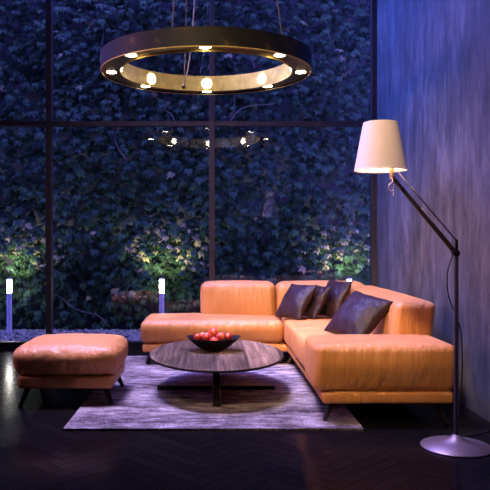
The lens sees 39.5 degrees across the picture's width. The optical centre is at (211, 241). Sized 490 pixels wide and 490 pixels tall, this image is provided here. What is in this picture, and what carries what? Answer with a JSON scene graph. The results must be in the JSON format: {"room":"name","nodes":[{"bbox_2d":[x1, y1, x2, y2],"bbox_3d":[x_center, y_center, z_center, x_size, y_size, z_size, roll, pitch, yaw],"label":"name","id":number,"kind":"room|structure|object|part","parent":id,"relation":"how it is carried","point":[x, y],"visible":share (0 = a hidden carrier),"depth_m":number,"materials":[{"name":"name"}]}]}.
{"room":"living room","nodes":[
{"label":"living room","id":0,"kind":"room"},
{"bbox_2d":[0,0,376,348],"bbox_3d":[-1.675,-2.500,7.685,7.050,7.400,0.110,0,0,0],"label":"window","id":1,"kind":"structure","parent":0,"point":[49,123],"depth_m":7.63,"materials":[{"name":"black metal"}]},
{"bbox_3d":[-1.675,1.163,7.685,7.050,0.075,0.110,0,0,0],"label":"sill","id":2,"kind":"part","parent":1,"relation":"part of","materials":[{"name":"black"}]},
{"bbox_2d":[0,349,489,489],"bbox_3d":[-1.675,1.200,2.515,7.050,0.001,10.230,0,0,0],"label":"floor","id":3,"kind":"structure","parent":0,"point":[233,458],"depth_m":3.84,"materials":[{"name":"black wood"}]},
{"bbox_2d":[13,333,127,406],"bbox_3d":[-1.079,0.966,5.281,0.802,0.479,0.799,0,0,0],"label":"ottoman","id":4,"kind":"object","parent":3,"relation":"on","point":[67,360],"visible":1,"depth_m":4.93,"materials":[{"name":"orange leather"}]},
{"bbox_3d":[-1.368,1.125,4.991,0.104,0.162,0.052,0,0,-43],"label":"leg","id":5,"kind":"part","parent":4,"relation":"part of","materials":[{"name":"black wood"}]},
{"bbox_2d":[13,333,127,375],"bbox_3d":[-1.079,0.873,5.281,0.799,0.292,0.796,0,0,0],"label":"seat cushion","id":6,"kind":"object","parent":4,"relation":"on","point":[67,354],"depth_m":4.93,"materials":[{"name":"orange leather"}]},
{"bbox_3d":[-0.768,1.116,4.990,0.053,0.147,0.102,0,0,-43],"label":"leg","id":7,"kind":"part","parent":4,"relation":"part of","materials":[{"name":"black wood"}]},
{"bbox_3d":[-0.768,1.116,5.570,0.053,0.147,0.102,0,0,43],"label":"leg","id":8,"kind":"part","parent":4,"relation":"part of","materials":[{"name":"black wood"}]},
{"bbox_2d":[63,356,363,430],"bbox_3d":[0.009,1.191,5.700,1.911,0.016,2.765,0,0,0],"label":"area rug","id":9,"kind":"object","parent":3,"relation":"on","point":[294,404],"visible":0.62,"depth_m":4.90,"materials":[{"name":"grey carpet"}]},
{"bbox_2d":[150,339,283,406],"bbox_3d":[0.036,1.036,5.480,1.069,0.295,1.574,0,0,0],"label":"coffee table","id":10,"kind":"object","parent":9,"relation":"on","point":[242,355],"visible":0.88,"depth_m":5.33,"materials":[{"name":"brown wood"}]},
{"bbox_2d":[186,335,240,350],"bbox_3d":[0.012,0.827,5.560,0.446,0.121,0.357,0,0,0],"label":"fruit bowl","id":11,"kind":"object","parent":10,"relation":"on","point":[204,345],"visible":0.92,"depth_m":5.45,"materials":[{"name":"black ceramic"}]},
{"bbox_2d":[193,333,201,339],"bbox_3d":[-0.117,0.780,5.575,0.070,0.071,0.071,0,0,-43],"label":"apple","id":12,"kind":"object","parent":11,"relation":"in","point":[196,336],"visible":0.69,"depth_m":5.55,"materials":[{"name":"red food"}]},
{"bbox_2d":[202,332,211,340],"bbox_3d":[-0.040,0.775,5.532,0.083,0.080,0.080,0,0,44],"label":"apple","id":13,"kind":"object","parent":11,"relation":"in","point":[206,336],"visible":0.77,"depth_m":5.50,"materials":[{"name":"red food"}]},
{"bbox_2d":[209,327,218,336],"bbox_3d":[0.016,0.743,5.613,0.087,0.086,0.086,0,0,2],"label":"apple","id":14,"kind":"object","parent":11,"relation":"in","point":[214,331],"visible":0.77,"depth_m":5.58,"materials":[{"name":"red food"}]},
{"bbox_2d":[216,332,225,340],"bbox_3d":[0.074,0.773,5.541,0.083,0.080,0.080,0,0,-18],"label":"apple","id":15,"kind":"object","parent":11,"relation":"in","point":[221,336],"visible":0.83,"depth_m":5.51,"materials":[{"name":"red food"}]},
{"bbox_2d":[225,332,232,339],"bbox_3d":[0.133,0.778,5.605,0.074,0.072,0.075,0,0,12],"label":"apple","id":16,"kind":"object","parent":11,"relation":"in","point":[229,336],"visible":0.73,"depth_m":5.58,"materials":[{"name":"red food"}]},
{"bbox_2d":[141,280,453,422],"bbox_3d":[0.481,0.804,5.849,2.376,0.803,2.907,0,0,0],"label":"sectional sofa","id":17,"kind":"object","parent":3,"relation":"on","point":[400,361],"visible":0.82,"depth_m":4.96,"materials":[{"name":"orange leather"}]},
{"bbox_3d":[-0.603,1.116,6.628,0.099,0.146,0.053,0,0,-27],"label":"leg","id":18,"kind":"part","parent":17,"relation":"part of","materials":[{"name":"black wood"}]},
{"bbox_2d":[141,313,283,343],"bbox_3d":[0.002,0.872,6.896,1.413,0.277,0.763,0,0,0],"label":"seat cushion","id":19,"kind":"object","parent":17,"relation":"on","point":[157,328],"depth_m":6.55,"materials":[{"name":"orange leather"}]},
{"bbox_3d":[0.269,0.608,7.110,0.783,0.409,0.369,0,0,0],"label":"backrest","id":20,"kind":"part","parent":17,"relation":"part of","materials":[{"name":"orange leather"}]},
{"bbox_2d":[275,283,316,319],"bbox_3d":[0.816,0.576,6.620,0.243,0.323,0.385,0,0,-34],"label":"throw pillow","id":21,"kind":"object","parent":17,"relation":"on","point":[297,298],"visible":1,"depth_m":6.53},
{"bbox_2d":[282,316,331,350],"bbox_3d":[1.022,0.870,6.429,0.660,0.269,1.019,0,0,0],"label":"seat cushion","id":22,"kind":"object","parent":17,"relation":"on","point":[289,325],"depth_m":6.31,"materials":[{"name":"orange leather"}]},
{"bbox_2d":[303,284,331,318],"bbox_3d":[1.001,0.578,6.640,0.215,0.308,0.360,0,0,-18],"label":"throw pillow","id":23,"kind":"object","parent":17,"relation":"on","point":[320,296],"visible":0.66,"depth_m":6.51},
{"bbox_3d":[1.134,0.607,7.110,0.948,0.405,0.367,0,0,0],"label":"backrest","id":24,"kind":"part","parent":17,"relation":"part of","materials":[{"name":"orange leather"}]},
{"bbox_3d":[0.775,1.116,4.538,0.102,0.147,0.053,0,0,-25],"label":"leg","id":25,"kind":"part","parent":17,"relation":"part of","materials":[{"name":"black wood"}]},
{"bbox_2d":[293,328,370,367],"bbox_3d":[1.022,0.869,5.445,0.657,0.270,0.966,0,0,0],"label":"seat cushion","id":26,"kind":"object","parent":17,"relation":"on","point":[299,334],"depth_m":5.56,"materials":[{"name":"orange leather"}]},
{"bbox_2d":[318,280,352,317],"bbox_3d":[1.186,0.555,6.665,0.220,0.354,0.398,0,0,-21],"label":"throw pillow","id":27,"kind":"object","parent":17,"relation":"on","point":[338,293],"visible":0.7,"depth_m":6.55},
{"bbox_2d":[324,290,392,333],"bbox_3d":[1.129,0.578,5.270,0.317,0.373,0.467,0,0,-27],"label":"throw pillow","id":28,"kind":"object","parent":17,"relation":"on","point":[361,313],"visible":0.84,"depth_m":5.17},
{"bbox_3d":[1.134,0.830,4.697,0.948,0.354,0.578,0,0,0],"label":"armrest","id":29,"kind":"part","parent":17,"relation":"part of","materials":[{"name":"orange leather"}]},
{"bbox_3d":[1.478,0.620,5.947,0.365,0.385,1.966,0,0,0],"label":"backrest","id":30,"kind":"part","parent":17,"relation":"part of","materials":[{"name":"orange leather"}]},
{"bbox_3d":[1.520,1.125,4.531,0.104,0.162,0.052,0,0,43],"label":"leg","id":31,"kind":"part","parent":17,"relation":"part of","materials":[{"name":"black wood"}]},
{"bbox_2d":[354,120,489,457],"bbox_3d":[1.374,0.251,3.993,1.068,1.897,0.456,0,0,-13],"label":"floor lamp","id":32,"kind":"object","parent":3,"relation":"on","point":[380,149],"visible":1,"depth_m":3.94,"materials":[{"name":"grey fabric"}]},
{"bbox_3d":[0.985,-0.559,3.980,0.302,0.278,0.302,0,0,0],"label":"lamp shade","id":33,"kind":"part","parent":32,"relation":"part of","materials":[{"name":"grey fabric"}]},
{"bbox_3d":[1.044,-0.320,3.964,0.036,0.105,0.010,0,0,0],"label":"pull cord","id":34,"kind":"part","parent":32,"relation":"part of","materials":[{"name":"white plastic"}]},
{"bbox_2d":[390,168,393,178],"bbox_3d":[1.052,-0.405,3.980,0.024,0.070,0.025,0,0,0],"label":"socket","id":35,"kind":"object","parent":32,"relation":"attached to","point":[391,169],"depth_m":3.97,"materials":[{"name":"gold metal"}]},
{"bbox_3d":[1.238,-0.159,3.980,0.388,0.461,0.020,0,0,0],"label":"arm","id":36,"kind":"part","parent":32,"relation":"part of","materials":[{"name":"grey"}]},
{"bbox_3d":[1.261,-0.205,3.980,0.350,0.406,0.010,0,0,0],"label":"tension rod","id":37,"kind":"part","parent":32,"relation":"part of","materials":[{"name":"grey metal"}]},
{"bbox_3d":[1.589,0.634,4.197,0.561,1.130,0.139,0,0,-41],"label":"power cord","id":38,"kind":"part","parent":32,"relation":"part of","materials":[{"name":"black plastic"}]},
{"bbox_2d":[377,0,489,421],"bbox_3d":[1.975,-2.400,2.570,0.250,7.600,10.340,0,0,0],"label":"wall","id":39,"kind":"structure","parent":0,"point":[433,56],"depth_m":5.51,"materials":[{"name":"concrete"}]},
{"bbox_3d":[-1.675,-6.300,2.445,7.550,0.200,10.590,0,0,0],"label":"ceiling","id":40,"kind":"structure","parent":0,"visible":0},
{"bbox_2d":[100,0,311,94],"bbox_3d":[-0.050,-3.806,5.799,1.780,4.787,1.781,0,0,0],"label":"ring chandelier","id":41,"kind":"object","parent":40,"relation":"hanging from","point":[115,56],"visible":1,"depth_m":5.33,"materials":[{"name":"brown metal"}]},
{"bbox_3d":[-0.147,-3.817,6.149,0.040,4.686,0.735,0,0,-18],"label":"power cord","id":42,"kind":"part","parent":41,"relation":"part of","materials":[{"name":"beige plastic"}]},
{"label":"outside","id":43,"kind":"structure","parent":0,"visible":0},
{"bbox_2d":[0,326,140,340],"bbox_3d":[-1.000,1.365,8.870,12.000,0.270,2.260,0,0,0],"label":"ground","id":44,"kind":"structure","parent":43,"point":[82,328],"depth_m":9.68,"materials":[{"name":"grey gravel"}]},
{"bbox_2d":[0,328,141,340],"bbox_3d":[-0.550,1.221,8.605,6.136,0.054,1.745,0,0,0],"label":"gravel","id":45,"kind":"object","parent":44,"relation":"on","point":[133,335],"visible":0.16,"depth_m":9.06,"materials":[{"name":"gravel"}]},
{"bbox_2d":[7,278,11,333],"bbox_3d":[-2.700,0.850,9.070,0.066,0.740,0.066,0,0,0],"label":"bollard light","id":46,"kind":"object","parent":45,"relation":"on","point":[9,280],"visible":0.97,"depth_m":9.04,"materials":[{"name":"white"}]},
{"bbox_2d":[159,278,163,312],"bbox_3d":[-0.670,0.850,9.070,0.066,0.740,0.066,0,0,0],"label":"bollard light","id":47,"kind":"object","parent":45,"relation":"on","point":[161,280],"visible":0.77,"depth_m":9.04,"materials":[{"name":"white"}]},
{"bbox_3d":[-0.670,0.950,9.070,0.066,0.540,0.066,0,0,0],"label":"post","id":48,"kind":"part","parent":47,"relation":"part of","materials":[{"name":"white"}]},
{"bbox_2d":[0,0,369,325],"bbox_3d":[-1.000,-1.450,10.100,12.000,5.900,0.200,0,0,0],"label":"wall","id":49,"kind":"structure","parent":44,"relation":"on","point":[285,107],"depth_m":10.00,"materials":[{"name":"grey"}]},
{"bbox_2d":[0,0,369,330],"bbox_3d":[-0.598,-1.503,9.572,7.617,5.642,0.732,0,0,1],"label":"climbing vine","id":50,"kind":"object","parent":49,"relation":"attached to","point":[141,272],"visible":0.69,"depth_m":9.55,"materials":[{"name":"green plant"}]}
]}

